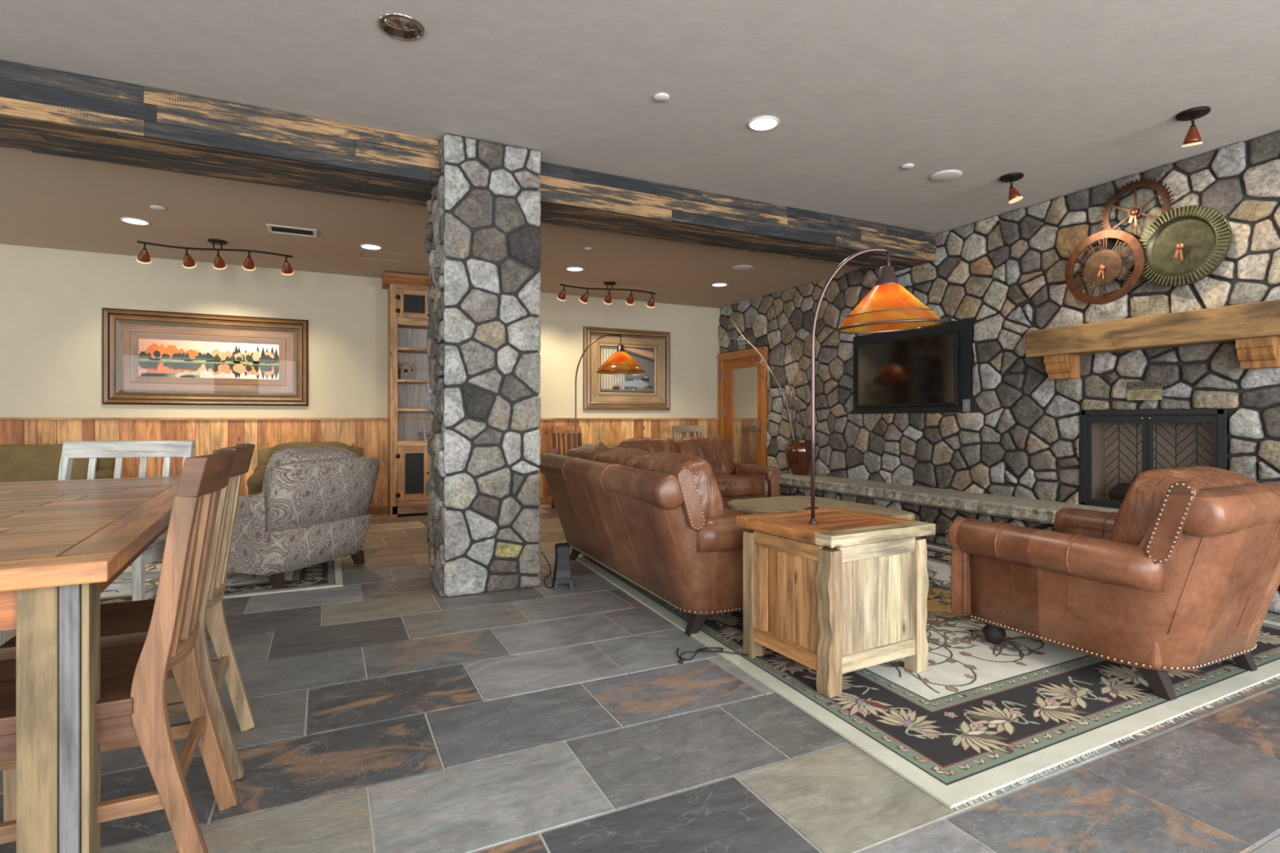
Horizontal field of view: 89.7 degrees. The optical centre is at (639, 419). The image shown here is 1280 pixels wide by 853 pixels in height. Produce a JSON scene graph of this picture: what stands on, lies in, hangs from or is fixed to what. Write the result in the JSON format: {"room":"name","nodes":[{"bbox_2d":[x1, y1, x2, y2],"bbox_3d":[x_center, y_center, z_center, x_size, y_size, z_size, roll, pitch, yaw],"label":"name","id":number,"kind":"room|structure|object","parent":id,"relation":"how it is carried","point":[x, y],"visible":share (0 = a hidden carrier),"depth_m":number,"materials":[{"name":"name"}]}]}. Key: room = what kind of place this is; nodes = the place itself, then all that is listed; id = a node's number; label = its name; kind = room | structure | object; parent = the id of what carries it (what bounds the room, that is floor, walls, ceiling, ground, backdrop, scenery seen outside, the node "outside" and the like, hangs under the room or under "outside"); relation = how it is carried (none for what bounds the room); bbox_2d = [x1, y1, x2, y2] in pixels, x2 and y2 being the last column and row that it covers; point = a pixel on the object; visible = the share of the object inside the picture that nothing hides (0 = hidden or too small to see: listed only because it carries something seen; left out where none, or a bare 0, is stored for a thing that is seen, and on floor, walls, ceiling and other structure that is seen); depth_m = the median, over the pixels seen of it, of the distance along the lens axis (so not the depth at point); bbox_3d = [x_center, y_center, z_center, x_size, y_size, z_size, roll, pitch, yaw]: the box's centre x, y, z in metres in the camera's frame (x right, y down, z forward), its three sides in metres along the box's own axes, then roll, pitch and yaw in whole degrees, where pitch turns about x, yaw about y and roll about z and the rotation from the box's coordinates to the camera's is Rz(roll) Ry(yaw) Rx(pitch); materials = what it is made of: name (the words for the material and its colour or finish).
{"room":"lodge lounge","nodes":[
{"label":"lodge lounge","id":0,"kind":"room"},
{"bbox_2d":[0,244,719,465],"bbox_3d":[-3.321,-0.325,7.147,10.310,2.790,0.120,0,0,-26],"label":"wall","id":1,"kind":"structure","parent":0,"point":[52,301],"depth_m":6.74,"materials":[{"name":"beige paint"}]},
{"bbox_2d":[102,307,308,406],"bbox_3d":[-4.363,-0.605,6.546,1.759,0.930,0.044,0,0,-26],"label":"framed picture","id":2,"kind":"object","parent":1,"relation":"attached to","point":[149,357],"visible":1,"depth_m":6.52,"materials":[{"name":"brown wood"}]},
{"bbox_2d":[138,338,279,379],"bbox_3d":[-4.369,-0.605,6.558,1.199,0.370,0.002,0,0,-26],"label":"print","id":3,"kind":"object","parent":2,"relation":"attached to","point":[158,358],"depth_m":6.54},
{"bbox_2d":[0,419,718,506],"bbox_3d":[-3.388,0.492,7.034,10.088,0.975,0.024,0,0,-26],"label":"wainscoting","id":4,"kind":"structure","parent":1,"relation":"attached to","point":[209,435],"depth_m":6.76,"materials":[{"name":"brown wood"}]},
{"bbox_2d":[0,417,719,420],"bbox_3d":[-3.383,-0.004,7.024,10.090,0.023,0.043,0,0,-26],"label":"trim","id":5,"kind":"structure","parent":1,"relation":"attached to","point":[1,418],"depth_m":6.70,"materials":[{"name":"brown wood"}]},
{"bbox_2d":[368,496,551,515],"bbox_3d":[-3.386,1.025,7.029,10.090,0.090,0.033,0,0,-26],"label":"baseboard","id":6,"kind":"structure","parent":1,"relation":"attached to","point":[544,500],"depth_m":7.25,"materials":[{"name":"brown wood"}]},
{"bbox_2d":[582,326,670,410],"bbox_3d":[-0.156,-0.662,8.604,1.276,1.085,0.042,0,0,-26],"label":"framed picture","id":7,"kind":"object","parent":1,"relation":"attached to","point":[650,390],"visible":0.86,"depth_m":8.62,"materials":[{"name":"brown wood"}]},
{"bbox_2d":[600,346,653,391],"bbox_3d":[-0.161,-0.662,8.612,0.776,0.585,0.004,0,0,-26],"label":"print","id":8,"kind":"object","parent":7,"relation":"attached to","point":[643,355],"depth_m":8.64},
{"bbox_2d":[0,147,862,308],"bbox_3d":[-2.614,-1.708,5.701,10.310,0.225,3.300,0,0,-26],"label":"ceiling","id":9,"kind":"structure","parent":0,"point":[47,201],"depth_m":5.66,"materials":[{"name":"paint"}]},
{"bbox_2d":[120,217,150,225],"bbox_3d":[-4.060,-1.590,5.173,0.190,0.008,0.190,0,0,-26],"label":"recessed light","id":10,"kind":"object","parent":9,"relation":"in","point":[127,220],"visible":1,"depth_m":5.17,"materials":[{"name":"white paint"}]},
{"bbox_2d":[149,204,166,210],"bbox_3d":[-3.628,-1.587,4.843,0.100,0.014,0.100,0,0,-26],"label":"sprinkler cover","id":11,"kind":"object","parent":9,"relation":"attached to","point":[153,206],"visible":1,"depth_m":4.83,"materials":[{"name":"white paint"}]},
{"bbox_2d":[136,239,293,275],"bbox_3d":[-3.806,-1.469,5.799,1.200,0.251,0.231,0,0,-19],"label":"track light","id":12,"kind":"object","parent":9,"relation":"attached to","point":[144,257],"visible":1,"depth_m":5.77,"materials":[{"name":"metal"}]},
{"bbox_2d":[266,223,317,237],"bbox_3d":[-2.934,-1.589,5.433,0.370,0.010,0.240,0,0,-26],"label":"ceiling vent","id":13,"kind":"object","parent":9,"relation":"in","point":[274,228],"visible":1,"depth_m":5.43,"materials":[{"name":"white metal"}]},
{"bbox_2d":[360,244,382,249],"bbox_3d":[-2.484,-1.590,5.943,0.190,0.008,0.190,0,0,-26],"label":"recessed light","id":14,"kind":"object","parent":9,"relation":"in","point":[370,246],"visible":1,"depth_m":5.94,"materials":[{"name":"white paint"}]},
{"bbox_2d":[565,266,583,271],"bbox_3d":[-0.691,-1.590,6.819,0.190,0.008,0.190,0,0,-26],"label":"recessed light","id":15,"kind":"object","parent":9,"relation":"in","point":[569,268],"visible":1,"depth_m":6.81,"materials":[{"name":"white paint"}]},
{"bbox_2d":[584,247,591,250],"bbox_3d":[-0.483,-1.587,5.997,0.070,0.014,0.070,0,0,-26],"label":"sprinkler cover","id":16,"kind":"object","parent":9,"relation":"attached to","point":[585,248],"visible":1,"depth_m":5.98,"materials":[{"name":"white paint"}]},
{"bbox_2d":[556,281,655,307],"bbox_3d":[-0.377,-1.469,7.561,1.226,0.251,0.225,0,0,-20],"label":"track light","id":17,"kind":"object","parent":9,"relation":"attached to","point":[562,295],"visible":1,"depth_m":7.52,"materials":[{"name":"metal"}]},
{"bbox_2d":[711,283,727,286],"bbox_3d":[0.941,-1.590,7.617,0.190,0.008,0.190,0,0,-26],"label":"recessed light","id":18,"kind":"object","parent":9,"relation":"in","point":[713,284],"visible":1,"depth_m":7.61,"materials":[{"name":"white paint"}]},
{"bbox_2d":[732,265,753,271],"bbox_3d":[1.079,-1.587,6.761,0.220,0.014,0.220,0,0,-26],"label":"ceiling speaker","id":19,"kind":"object","parent":9,"relation":"attached to","point":[740,268],"visible":1,"depth_m":6.73,"materials":[{"name":"white paint"}]},
{"bbox_2d":[0,503,1279,852],"bbox_3d":[-0.625,1.100,2.655,11.410,0.060,10.520,0,0,-26],"label":"floor","id":20,"kind":"structure","parent":0,"point":[392,713],"depth_m":2.06,"materials":[{"name":"tile"}]},
{"bbox_2d":[0,444,115,482],"bbox_3d":[-5.622,0.645,5.240,2.048,0.850,0.946,0,0,-26],"label":"sofa","id":21,"kind":"object","parent":20,"relation":"on","point":[18,463],"visible":0.19,"depth_m":5.58,"materials":[{"name":"brown fabric"}]},
{"bbox_2d":[0,475,180,852],"bbox_3d":[-2.092,0.675,1.977,1.125,0.790,2.250,0,0,-29],"label":"dining table","id":22,"kind":"object","parent":20,"relation":"on","point":[63,543],"visible":0.8,"depth_m":1.29,"materials":[{"name":"brown wood"}]},
{"bbox_2d":[0,440,195,645],"bbox_3d":[-2.661,0.595,3.192,0.616,0.959,0.562,0,0,-11],"label":"dining chair","id":23,"kind":"object","parent":20,"relation":"on","point":[167,449],"visible":0.3,"depth_m":3.38,"materials":[{"name":"white wood"}]},
{"bbox_2d":[0,449,237,852],"bbox_3d":[-1.280,0.580,1.506,0.562,0.989,0.416,0,0,-26],"label":"dining chair","id":24,"kind":"object","parent":20,"relation":"on","point":[131,710],"visible":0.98,"depth_m":1.42,"materials":[{"name":"brown wood"}]},
{"bbox_2d":[0,443,255,822],"bbox_3d":[-1.504,0.580,1.964,0.562,0.989,0.396,0,0,-26],"label":"dining chair","id":25,"kind":"object","parent":20,"relation":"on","point":[126,623],"visible":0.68,"depth_m":1.93,"materials":[{"name":"brown wood"}]},
{"bbox_2d":[100,558,342,604],"bbox_3d":[-3.318,1.064,4.283,2.400,0.011,1.606,0,0,-26],"label":"area rug","id":26,"kind":"object","parent":20,"relation":"on","point":[327,574],"visible":0.25,"depth_m":4.17,"materials":[{"name":"fabric"}]},
{"bbox_2d":[226,445,379,588],"bbox_3d":[-2.450,0.623,4.471,0.938,0.870,0.938,0,0,18],"label":"patterned armchair","id":27,"kind":"object","parent":26,"relation":"on","point":[313,507],"visible":0.85,"depth_m":4.13,"materials":[{"name":"fabric"}]},
{"bbox_2d":[262,445,358,492],"bbox_3d":[-2.237,0.418,4.402,0.300,0.459,0.669,0,0,18],"label":"cushion","id":28,"kind":"object","parent":27,"relation":"on","point":[288,455],"depth_m":4.22,"materials":[{"name":"fabric"}]},
{"bbox_2d":[246,441,362,495],"bbox_3d":[-3.251,0.650,6.354,1.018,0.841,0.948,0,0,-26],"label":"armchair","id":29,"kind":"object","parent":20,"relation":"on","point":[255,482],"visible":0.23,"depth_m":6.42,"materials":[{"name":"brown fabric"}]},
{"bbox_2d":[269,441,351,458],"bbox_3d":[-3.351,0.445,6.560,0.750,0.430,0.295,0,0,-26],"label":"cushion","id":30,"kind":"object","parent":29,"relation":"on","point":[276,448],"depth_m":6.48,"materials":[{"name":"grey fabric"}]},
{"bbox_2d":[382,271,431,517],"bbox_3d":[-2.388,-0.255,7.287,0.970,2.650,0.390,0,0,-26],"label":"bookcase","id":31,"kind":"object","parent":20,"relation":"on","point":[408,457],"visible":0.46,"depth_m":7.10,"materials":[{"name":"brown wood"}]},
{"bbox_2d":[397,361,413,379],"bbox_3d":[-2.616,-0.538,7.173,0.170,0.205,0.155,0,0,-26],"label":"birdhouse","id":32,"kind":"object","parent":31,"relation":"on","point":[406,369],"visible":0.93,"depth_m":7.13,"materials":[{"name":"brown wood"}]},
{"bbox_2d":[423,431,431,440],"bbox_3d":[-2.399,0.196,7.286,0.090,0.129,0.055,0,0,-43],"label":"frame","id":33,"kind":"object","parent":31,"relation":"on","point":[426,437],"visible":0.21,"depth_m":7.26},
{"bbox_2d":[424,133,541,596],"bbox_3d":[-1.050,-0.325,4.253,0.649,2.790,0.653,0,0,-26],"label":"stone column","id":34,"kind":"structure","parent":20,"relation":"on","point":[482,242],"depth_m":3.98,"materials":[{"name":"grey stone"}]},
{"bbox_2d":[540,550,554,588],"bbox_3d":[-0.626,0.928,4.202,0.072,0.281,0.306,0,0,-26],"label":"power cord","id":35,"kind":"object","parent":20,"relation":"on","point":[540,550],"visible":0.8,"depth_m":4.16,"materials":[{"name":"black plastic"}]},
{"bbox_2d":[551,542,573,591],"bbox_3d":[-0.491,0.930,4.079,0.124,0.279,0.136,0,0,-14],"label":"floor speaker","id":36,"kind":"object","parent":20,"relation":"on","point":[562,573],"visible":1,"depth_m":4.03,"materials":[{"name":"black plastic"}]},
{"bbox_2d":[551,426,582,507],"bbox_3d":[-0.793,0.580,7.611,0.376,0.989,0.562,0,0,-26],"label":"dining chair","id":37,"kind":"object","parent":20,"relation":"on","point":[555,429],"visible":0.29,"depth_m":7.79,"materials":[{"name":"brown wood"}]},
{"bbox_2d":[574,333,645,448],"bbox_3d":[-0.316,0.066,7.136,0.758,2.008,0.552,0,0,3],"label":"lamp","id":38,"kind":"object","parent":20,"relation":"on","point":[620,362],"visible":0.94,"depth_m":6.97,"materials":[{"name":"orange glass"}]},
{"bbox_2d":[671,425,704,441],"bbox_3d":[0.734,0.580,8.358,0.476,0.989,0.562,0,0,-26],"label":"dining chair","id":39,"kind":"object","parent":20,"relation":"on","point":[676,428],"visible":0.16,"depth_m":8.56,"materials":[{"name":"brown wood"}]},
{"bbox_2d":[598,436,781,508],"bbox_3d":[0.500,0.632,6.719,1.694,0.876,0.996,0,0,-26],"label":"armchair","id":40,"kind":"object","parent":20,"relation":"on","point":[735,481],"visible":0.36,"depth_m":6.76,"materials":[{"name":"brown leather"}]},
{"bbox_2d":[616,437,678,454],"bbox_3d":[0.083,0.430,6.797,0.698,0.472,0.318,0,0,-26],"label":"cushion","id":41,"kind":"object","parent":40,"relation":"on","point":[653,446],"depth_m":6.74,"materials":[{"name":"leather"}]},
{"bbox_2d":[675,436,733,474],"bbox_3d":[0.694,0.430,7.095,0.698,0.472,0.318,0,0,-26],"label":"cushion","id":42,"kind":"object","parent":40,"relation":"on","point":[717,451],"depth_m":7.02,"materials":[{"name":"leather"}]},
{"bbox_2d":[714,474,764,497],"bbox_3d":[0.851,0.695,6.773,0.684,0.192,0.735,0,0,-26],"label":"seat cushion","id":43,"kind":"object","parent":40,"relation":"on","point":[731,486],"depth_m":6.50,"materials":[{"name":"leather"}]},
{"bbox_2d":[676,647,791,663],"bbox_3d":[0.414,1.053,2.886,0.499,0.032,0.176,0,0,2],"label":"power cord","id":44,"kind":"object","parent":20,"relation":"on","point":[680,661],"visible":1,"depth_m":2.88,"materials":[{"name":"black plastic"}]},
{"bbox_2d":[569,544,1279,809],"bbox_3d":[1.414,1.064,4.132,3.142,0.011,3.720,0,0,-27],"label":"area rug","id":45,"kind":"object","parent":20,"relation":"on","point":[984,717],"visible":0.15,"depth_m":2.46,"materials":[{"name":"fabric"}]},
{"bbox_2d":[537,444,797,636],"bbox_3d":[0.130,0.626,4.171,1.106,0.888,2.254,0,0,-24],"label":"leather sofa","id":46,"kind":"object","parent":45,"relation":"on","point":[660,522],"visible":0.83,"depth_m":3.25,"materials":[{"name":"brown leather"}]},
{"bbox_2d":[565,444,613,460],"bbox_3d":[-0.321,0.418,4.670,0.318,0.472,0.657,0,0,-24],"label":"cushion","id":47,"kind":"object","parent":46,"relation":"on","point":[586,451],"depth_m":4.50,"materials":[{"name":"leather"}]},
{"bbox_2d":[594,447,653,467],"bbox_3d":[-0.060,0.418,4.085,0.318,0.472,0.657,0,0,-24],"label":"cushion","id":48,"kind":"object","parent":46,"relation":"on","point":[623,456],"depth_m":3.92,"materials":[{"name":"leather"}]},
{"bbox_2d":[632,451,724,518],"bbox_3d":[0.201,0.418,3.501,0.318,0.472,0.657,0,0,-24],"label":"cushion","id":49,"kind":"object","parent":46,"relation":"on","point":[710,497],"depth_m":3.24,"materials":[{"name":"leather"}]},
{"bbox_2d":[724,507,743,515],"bbox_3d":[0.274,0.684,4.236,0.744,0.192,0.643,0,0,-24],"label":"seat cushion","id":50,"kind":"object","parent":46,"relation":"on","point":[728,512],"depth_m":4.11,"materials":[{"name":"leather"}]},
{"bbox_2d":[727,495,915,519],"bbox_3d":[1.300,0.856,4.814,0.943,0.405,1.263,0,0,-26],"label":"coffee table","id":51,"kind":"object","parent":45,"relation":"on","point":[790,503],"visible":0.32,"depth_m":4.86,"materials":[{"name":"brown wood"}]},
{"bbox_2d":[736,507,935,698],"bbox_3d":[0.837,0.749,2.802,0.599,0.620,0.580,0,0,-29],"label":"end table","id":52,"kind":"object","parent":45,"relation":"on","point":[845,592],"visible":1,"depth_m":2.62,"materials":[{"name":"brown wood"}]},
{"bbox_2d":[808,248,943,524],"bbox_3d":[1.005,-0.142,2.690,0.514,1.160,0.422,0,0,-26],"label":"lamp","id":53,"kind":"object","parent":52,"relation":"on","point":[888,307],"visible":1,"depth_m":2.67,"materials":[{"name":"orange glass"}]},
{"bbox_2d":[946,466,1279,701],"bbox_3d":[2.160,0.628,2.857,1.014,0.861,1.076,0,0,-26],"label":"leather armchair","id":54,"kind":"object","parent":45,"relation":"on","point":[1184,575],"visible":1,"depth_m":2.50,"materials":[{"name":"brown leather"}]},
{"bbox_2d":[1110,466,1258,545],"bbox_3d":[2.258,0.426,2.657,0.698,0.458,0.314,0,0,-26],"label":"cushion","id":55,"kind":"object","parent":54,"relation":"on","point":[1144,498],"depth_m":2.53,"materials":[{"name":"leather"}]},
{"bbox_2d":[778,473,1279,613],"bbox_3d":[3.394,0.855,4.117,0.505,0.430,7.617,0,0,-26],"label":"raised hearth","id":56,"kind":"object","parent":20,"relation":"on","point":[939,507],"visible":0.34,"depth_m":5.50,"materials":[{"name":"stone"}]},
{"bbox_2d":[785,439,815,475],"bbox_3d":[1.851,0.439,7.439,0.340,0.402,0.340,0,0,-26],"label":"vase","id":57,"kind":"object","parent":56,"relation":"on","point":[797,452],"visible":0.82,"depth_m":7.32,"materials":[{"name":"brown ceramic"}]},
{"bbox_2d":[730,319,794,439],"bbox_3d":[1.451,-0.496,7.772,0.133,1.535,0.914,0,0,-44],"label":"branch","id":58,"kind":"object","parent":57,"relation":"in","point":[762,359],"visible":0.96,"depth_m":7.74,"materials":[{"name":"grey"}]},
{"bbox_2d":[746,294,835,439],"bbox_3d":[1.542,-0.543,7.434,0.761,1.652,1.321,0,0,-26],"label":"dry branches","id":59,"kind":"object","parent":57,"relation":"in","point":[795,434],"visible":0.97,"depth_m":7.35,"materials":[{"name":"brown plant"}]},
{"bbox_2d":[0,0,1279,234],"bbox_3d":[-0.326,-1.770,1.020,10.310,0.100,7.120,0,0,-26],"label":"ceiling","id":60,"kind":"structure","parent":0,"point":[1069,96],"depth_m":3.20,"materials":[{"name":"paint"}]},
{"bbox_2d":[0,59,440,206],"bbox_3d":[-3.873,-1.589,2.959,5.640,0.258,0.521,0,0,-26],"label":"ceiling beam","id":61,"kind":"structure","parent":60,"relation":"attached to","point":[43,110],"depth_m":3.51,"materials":[{"name":"wood"}]},
{"bbox_2d":[377,13,424,40],"bbox_3d":[-1.045,-1.761,2.817,0.194,0.104,0.194,0,0,-26],"label":"recessed light","id":62,"kind":"object","parent":60,"relation":"in","point":[398,26],"visible":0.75,"depth_m":2.81,"materials":[{"name":"silver metal"}]},
{"bbox_2d":[653,93,669,102],"bbox_3d":[0.116,-1.712,3.429,0.084,0.014,0.084,0,0,-26],"label":"sprinkler cover","id":63,"kind":"object","parent":60,"relation":"attached to","point":[660,97],"visible":1,"depth_m":3.41,"materials":[{"name":"white paint"}]},
{"bbox_2d":[537,161,936,271],"bbox_3d":[0.912,-1.589,5.324,3.845,0.258,0.476,0,0,-26],"label":"ceiling beam","id":64,"kind":"structure","parent":60,"relation":"attached to","point":[571,197],"depth_m":4.99,"materials":[{"name":"wood"}]},
{"bbox_2d":[747,115,779,131],"bbox_3d":[0.717,-1.715,3.734,0.180,0.008,0.180,0,0,-26],"label":"recessed light","id":65,"kind":"object","parent":60,"relation":"in","point":[761,123],"visible":1,"depth_m":3.73,"materials":[{"name":"white paint"}]},
{"bbox_2d":[901,163,914,169],"bbox_3d":[1.816,-1.712,4.365,0.080,0.014,0.080,0,0,-26],"label":"sprinkler cover","id":66,"kind":"object","parent":60,"relation":"attached to","point":[908,166],"visible":1,"depth_m":4.35,"materials":[{"name":"white paint"}]},
{"bbox_2d":[928,169,962,182],"bbox_3d":[2.156,-1.712,4.538,0.210,0.014,0.210,0,0,-26],"label":"ceiling speaker","id":67,"kind":"object","parent":60,"relation":"attached to","point":[948,175],"visible":1,"depth_m":4.51,"materials":[{"name":"white paint"}]},
{"bbox_2d":[999,172,1023,204],"bbox_3d":[2.633,-1.627,4.560,0.150,0.187,0.150,0,0,-26],"label":"ceiling spotlight","id":68,"kind":"object","parent":60,"relation":"attached to","point":[1015,196],"visible":1,"depth_m":4.54,"materials":[{"name":"metal"}]},
{"bbox_2d":[1175,106,1210,146],"bbox_3d":[3.103,-1.627,3.609,0.150,0.187,0.150,0,0,-26],"label":"ceiling spotlight","id":69,"kind":"object","parent":60,"relation":"attached to","point":[1193,137],"visible":1,"depth_m":3.60,"materials":[{"name":"metal"}]},
{"bbox_2d":[718,130,1279,504],"bbox_3d":[3.693,-0.325,4.822,0.750,2.790,10.420,0,0,-26],"label":"wall","id":70,"kind":"structure","parent":0,"point":[1005,273],"depth_m":5.16,"materials":[{"name":"stone"}]},
{"bbox_2d":[717,346,768,466],"bbox_3d":[1.363,0.068,8.736,0.099,2.005,1.102,0,0,-26],"label":"door","id":71,"kind":"structure","parent":70,"relation":"in","point":[743,398],"depth_m":8.68,"materials":[{"name":"orange wood"}]},
{"bbox_2d":[853,319,973,413],"bbox_3d":[2.607,-0.472,6.265,0.037,0.811,1.397,0,0,-26],"label":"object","id":72,"kind":"object","parent":70,"relation":"attached to","point":[965,327],"visible":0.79,"depth_m":5.91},
{"bbox_2d":[857,331,959,407],"bbox_3d":[2.564,-0.450,6.234,0.056,0.654,1.180,0,0,-26],"label":"television","id":73,"kind":"object","parent":72,"relation":"attached to","point":[920,371],"visible":1,"depth_m":6.14,"materials":[{"name":"black plastic"}]},
{"bbox_2d":[962,399,969,411],"bbox_3d":[2.877,-0.120,5.669,0.012,0.110,0.070,0,0,-26],"label":"wall switch","id":74,"kind":"object","parent":72,"relation":"attached to","point":[966,402],"visible":1,"depth_m":5.67,"materials":[{"name":"white plastic"}]},
{"bbox_2d":[1064,229,1145,304],"bbox_3d":[3.330,-1.080,4.598,0.118,0.520,0.520,0,0,-26],"label":"gear","id":75,"kind":"object","parent":70,"relation":"attached to","point":[1104,266],"visible":1,"depth_m":4.57,"materials":[{"name":"metal"}]},
{"bbox_2d":[1099,177,1174,245],"bbox_3d":[3.437,-1.435,4.459,0.058,0.456,0.456,0,0,-26],"label":"gear","id":76,"kind":"object","parent":70,"relation":"attached to","point":[1135,211],"visible":0.86,"depth_m":4.45,"materials":[{"name":"metal"}]},
{"bbox_2d":[1126,379,1162,399],"bbox_3d":[3.470,-0.198,4.425,0.009,0.132,0.208,0,0,-26],"label":"plaque","id":77,"kind":"object","parent":70,"relation":"attached to","point":[1145,389],"visible":1,"depth_m":4.42,"materials":[{"name":"metal"}]},
{"bbox_2d":[1129,391,1158,398],"bbox_3d":[3.467,-0.167,4.425,0.001,0.048,0.172,0,0,-26],"label":"print","id":78,"kind":"object","parent":77,"relation":"attached to","point":[1133,394],"depth_m":4.42},
{"bbox_2d":[1025,299,1279,379],"bbox_3d":[3.466,-0.495,4.271,0.200,0.380,1.730,0,0,-26],"label":"wood mantel","id":79,"kind":"object","parent":70,"relation":"attached to","point":[1255,327],"visible":1,"depth_m":4.16,"materials":[{"name":"brown wood"}]},
{"bbox_2d":[1079,408,1228,509],"bbox_3d":[3.740,0.289,4.553,0.601,0.702,0.875,0,0,-26],"label":"fireplace","id":80,"kind":"object","parent":70,"relation":"in","point":[1116,447],"visible":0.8,"depth_m":4.62,"materials":[{"name":"metal"}]},
{"bbox_2d":[1138,204,1231,286],"bbox_3d":[3.541,-1.125,4.196,0.092,0.516,0.516,0,0,-26],"label":"gear","id":81,"kind":"object","parent":70,"relation":"attached to","point":[1186,244],"visible":1,"depth_m":4.17,"materials":[{"name":"metal"}]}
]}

